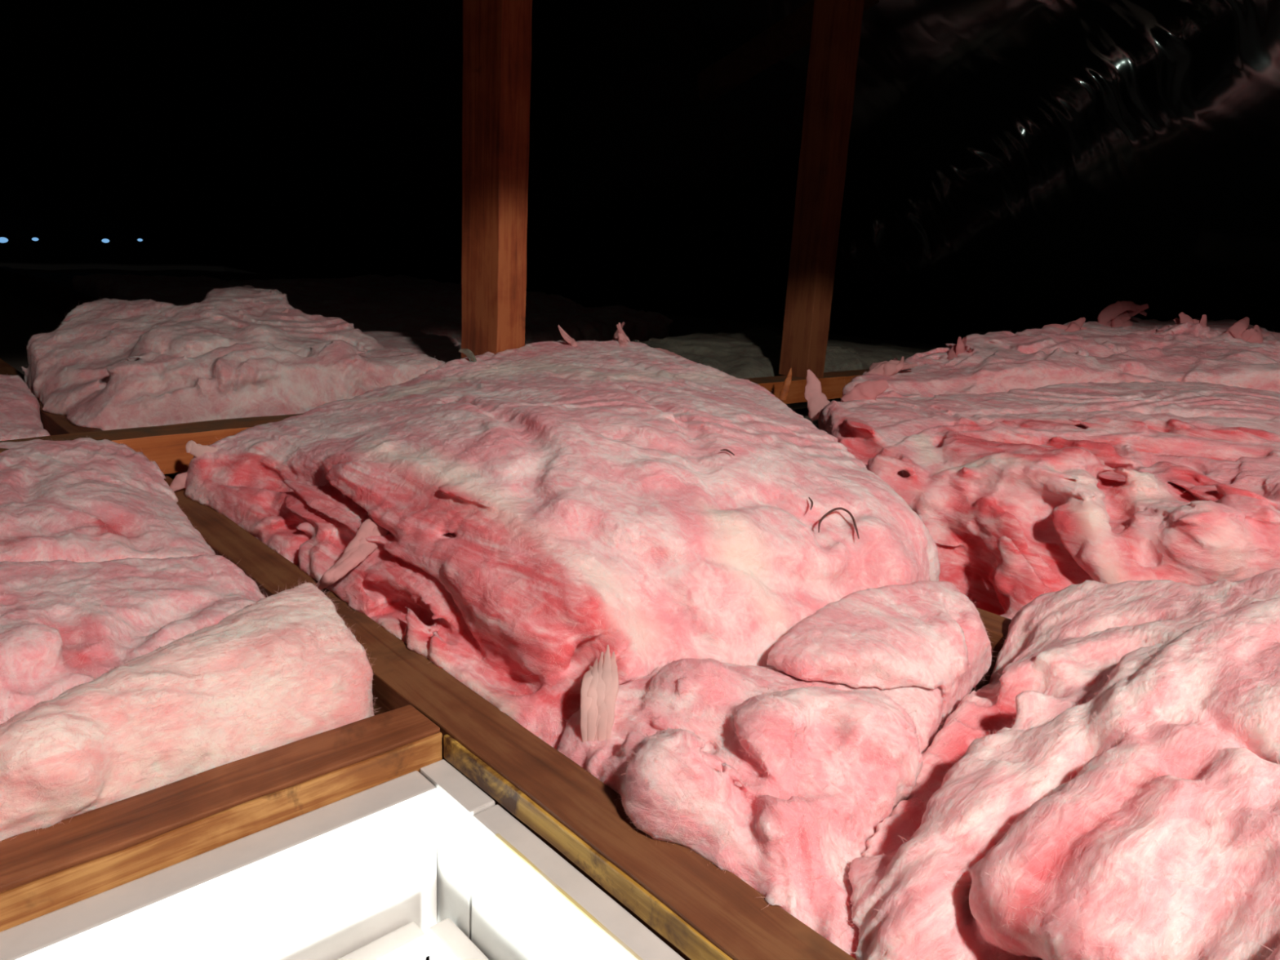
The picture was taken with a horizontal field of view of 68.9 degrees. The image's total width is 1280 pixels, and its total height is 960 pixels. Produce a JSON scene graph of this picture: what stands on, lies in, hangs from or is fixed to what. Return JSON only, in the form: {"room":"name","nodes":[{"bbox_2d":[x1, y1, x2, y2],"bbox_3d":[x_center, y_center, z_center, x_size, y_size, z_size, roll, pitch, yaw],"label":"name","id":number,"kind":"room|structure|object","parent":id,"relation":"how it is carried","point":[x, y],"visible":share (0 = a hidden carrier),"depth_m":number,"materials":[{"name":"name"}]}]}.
{"room":"attic","nodes":[
{"label":"attic","id":0,"kind":"room"},
{"bbox_2d":[0,0,225,271],"bbox_3d":[-3.809,-2.861,4.809,7.600,3.529,0.839,-11,21,-42],"label":"wall","id":1,"kind":"structure","parent":0,"point":[95,145],"depth_m":5.78,"materials":[{"name":"black"}]},
{"bbox_2d":[0,236,142,243],"bbox_3d":[-3.506,-1.480,5.773,0.794,0.048,0.017,-11,21,-42],"label":"air vent","id":2,"kind":"object","parent":1,"relation":"in","point":[2,240],"visible":1,"depth_m":5.63,"materials":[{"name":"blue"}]},
{"bbox_2d":[0,272,946,479],"bbox_3d":[-0.374,-0.745,4.471,7.400,0.026,5.901,-11,21,-42],"label":"ceiling","id":3,"kind":"structure","parent":0,"point":[20,318],"depth_m":4.26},
{"bbox_2d":[0,374,50,440],"bbox_3d":[-1.115,-0.069,1.475,0.339,0.150,0.454,-11,21,-42],"label":"insulation batt","id":4,"kind":"object","parent":3,"relation":"on","point":[20,409],"visible":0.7,"depth_m":1.54,"materials":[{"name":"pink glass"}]},
{"bbox_2d":[0,358,102,435],"bbox_3d":[-2.102,-0.442,2.761,0.047,0.105,4.090,-11,21,-42],"label":"joist","id":5,"kind":"object","parent":3,"relation":"on","point":[55,424],"visible":0.15,"depth_m":1.58,"materials":[{"name":"brown wood"}]},
{"bbox_2d":[0,368,869,474],"bbox_3d":[-0.036,-0.141,1.892,4.300,0.106,0.068,-11,21,-42],"label":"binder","id":6,"kind":"object","parent":5,"relation":"on","point":[166,445],"visible":0.12,"depth_m":1.31,"materials":[{"name":"brown wood"}]},
{"bbox_2d":[461,0,532,358],"bbox_3d":[-0.213,-1.188,1.432,0.062,2.154,0.117,-11,21,-42],"label":"post","id":7,"kind":"object","parent":6,"relation":"on","point":[497,33],"visible":0.87,"depth_m":1.58,"materials":[{"name":"brown wood"}]},
{"bbox_2d":[778,368,791,400],"bbox_3d":[0.311,-0.204,1.993,0.026,0.070,0.010,0,16,-11],"label":"wood splinter","id":8,"kind":"object","parent":6,"relation":"attached to","point":[784,393],"visible":1,"depth_m":1.99,"materials":[{"name":"brown wood"}]},
{"bbox_2d":[778,0,864,378],"bbox_3d":[0.451,-1.205,2.039,0.071,1.970,0.087,-11,21,-42],"label":"post","id":9,"kind":"object","parent":6,"relation":"on","point":[836,29],"visible":0.99,"depth_m":2.15,"materials":[{"name":"brown wood"}]},
{"bbox_2d":[0,437,215,562],"bbox_3d":[-0.711,0.068,1.049,0.371,0.156,0.511,-11,21,-42],"label":"insulation batt","id":10,"kind":"object","parent":3,"relation":"on","point":[83,500],"visible":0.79,"depth_m":1.00,"materials":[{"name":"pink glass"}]},
{"bbox_2d":[0,551,264,724],"bbox_3d":[-0.462,0.162,0.745,0.351,0.165,0.339,-8,19,-35],"label":"insulation batt","id":11,"kind":"object","parent":3,"relation":"on","point":[62,622],"visible":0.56,"depth_m":0.76,"materials":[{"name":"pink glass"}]},
{"bbox_2d":[0,578,380,842],"bbox_3d":[-0.331,0.201,0.635,0.151,0.163,0.410,11,17,27],"label":"insulation batt","id":12,"kind":"object","parent":3,"relation":"on","point":[284,668],"visible":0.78,"depth_m":0.63,"materials":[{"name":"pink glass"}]},
{"bbox_2d":[22,284,445,474],"bbox_3d":[-0.812,-0.208,1.787,0.747,0.287,0.589,16,20,38],"label":"insulation batt","id":13,"kind":"object","parent":3,"relation":"on","point":[244,351],"visible":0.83,"depth_m":1.68,"materials":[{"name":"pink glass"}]},
{"bbox_2d":[71,273,673,345],"bbox_3d":[-1.139,-0.716,3.824,1.658,0.129,2.036,-11,21,-42],"label":"insulation batt","id":14,"kind":"object","parent":3,"relation":"on","point":[375,302],"visible":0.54,"depth_m":3.63,"materials":[{"name":"grey glass"}]},
{"bbox_2d":[361,330,461,362],"bbox_3d":[-0.499,-0.251,2.225,0.490,0.151,0.942,-11,21,-42],"label":"insulation batt","id":15,"kind":"object","parent":3,"relation":"on","point":[445,348],"visible":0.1,"depth_m":2.26,"materials":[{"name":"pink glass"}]},
{"bbox_2d":[0,266,1011,693],"bbox_3d":[-1.136,-0.317,2.515,0.048,0.101,5.800,-11,21,-42],"label":"joist","id":16,"kind":"object","parent":3,"relation":"on","point":[58,299],"visible":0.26,"depth_m":3.66,"materials":[{"name":"brown wood"}]},
{"bbox_2d":[164,475,856,959],"bbox_3d":[-0.117,0.236,0.709,0.053,0.105,1.640,-11,21,-42],"label":"joist","id":17,"kind":"object","parent":3,"relation":"on","point":[700,910],"visible":0.58,"depth_m":0.62,"materials":[{"name":"brown wood"}]},
{"bbox_2d":[0,704,442,932],"bbox_3d":[-0.561,0.305,0.366,1.078,0.105,0.052,-11,21,-42],"label":"joist","id":18,"kind":"object","parent":17,"relation":"attached to","point":[46,870],"visible":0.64,"depth_m":0.59,"materials":[{"name":"brown wood"}]},
{"bbox_2d":[0,770,436,959],"bbox_3d":[-0.434,0.336,0.442,0.754,0.141,0.029,-11,21,-42],"label":"board","id":19,"kind":"object","parent":18,"relation":"attached to","point":[328,882],"visible":0.85,"depth_m":0.60,"materials":[{"name":"white paint"}]},
{"bbox_2d":[337,921,425,959],"bbox_3d":[-0.427,0.391,0.429,0.733,0.043,0.018,-11,21,-42],"label":"panel","id":20,"kind":"object","parent":19,"relation":"attached to","point":[406,942],"visible":1,"depth_m":0.65,"materials":[{"name":"white paint"}]},
{"bbox_2d":[419,759,494,941],"bbox_3d":[-0.135,0.285,0.687,0.021,0.142,0.068,-11,21,-42],"label":"board","id":21,"kind":"object","parent":17,"relation":"attached to","point":[458,798],"visible":0.59,"depth_m":0.67,"materials":[{"name":"white paint"}]},
{"bbox_2d":[471,804,684,959],"bbox_3d":[0.166,0.388,0.374,0.024,0.144,0.820,-11,21,-42],"label":"board","id":22,"kind":"object","parent":17,"relation":"attached to","point":[529,903],"visible":1,"depth_m":0.59,"materials":[{"name":"white paint"}]},
{"bbox_2d":[429,918,488,959],"bbox_3d":[0.140,0.436,0.382,0.017,0.044,0.844,-11,21,-42],"label":"batten","id":23,"kind":"object","parent":22,"relation":"attached to","point":[447,941],"visible":1,"depth_m":0.66,"materials":[{"name":"white paint"}]},
{"bbox_2d":[169,321,942,749],"bbox_3d":[-0.070,-0.010,1.230,0.830,0.296,1.007,-11,21,-42],"label":"insulation batt","id":24,"kind":"object","parent":3,"relation":"on","point":[546,524],"visible":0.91,"depth_m":0.91,"materials":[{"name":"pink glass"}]},
{"bbox_2d":[632,327,934,409],"bbox_3d":[0.397,-0.342,2.748,1.490,0.149,0.598,-11,21,-42],"label":"insulation batt","id":25,"kind":"object","parent":3,"relation":"on","point":[754,353],"visible":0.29,"depth_m":2.60,"materials":[{"name":"grey glass"}]},
{"bbox_2d":[840,301,1279,402],"bbox_3d":[1.107,-0.173,1.947,1.276,0.345,0.862,-11,21,-42],"label":"insulation batt","id":26,"kind":"object","parent":3,"relation":"on","point":[1119,347],"visible":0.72,"depth_m":1.85,"materials":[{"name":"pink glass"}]},
{"bbox_2d":[156,0,1279,346],"bbox_3d":[0.683,-2.099,3.922,9.293,3.026,1.082,11,17,27],"label":"roof","id":27,"kind":"structure","parent":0,"point":[1015,166],"depth_m":4.33,"materials":[{"name":"black"}]},
{"bbox_2d":[697,0,879,101],"bbox_3d":[0.435,-1.383,2.950,0.051,0.286,0.833,-6,18,-30],"label":"brace","id":28,"kind":"object","parent":27,"relation":"attached to","point":[793,33],"visible":0.85,"depth_m":3.00,"materials":[{"name":"brown wood"}]},
{"bbox_3d":[2.704,0.055,2.205,6.115,0.026,1.799,-11,21,-42],"label":"ceiling","id":29,"kind":"structure","parent":0,"visible":0},
{"bbox_2d":[555,650,946,959],"bbox_3d":[0.078,0.210,0.694,0.276,0.159,0.371,9,16,19],"label":"insulation batt","id":30,"kind":"object","parent":29,"relation":"on","point":[778,781],"visible":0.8,"depth_m":0.62,"materials":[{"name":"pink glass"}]},
{"bbox_2d":[764,579,998,729],"bbox_3d":[0.234,0.151,0.819,0.281,0.097,0.130,-8,19,-36],"label":"insulation offcut","id":31,"kind":"object","parent":30,"relation":"on","point":[930,634],"visible":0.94,"depth_m":0.77,"materials":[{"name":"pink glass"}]},
{"bbox_2d":[804,369,1279,619],"bbox_3d":[0.875,0.032,1.355,1.170,0.271,0.764,0,16,-12],"label":"insulation batt","id":32,"kind":"object","parent":29,"relation":"on","point":[1023,495],"visible":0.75,"depth_m":1.18,"materials":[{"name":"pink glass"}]},
{"bbox_2d":[841,567,1279,959],"bbox_3d":[0.425,0.187,0.696,0.367,0.221,0.865,13,18,31],"label":"insulation batt","id":33,"kind":"object","parent":29,"relation":"on","point":[1111,789],"visible":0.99,"depth_m":0.53,"materials":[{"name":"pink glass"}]}
]}

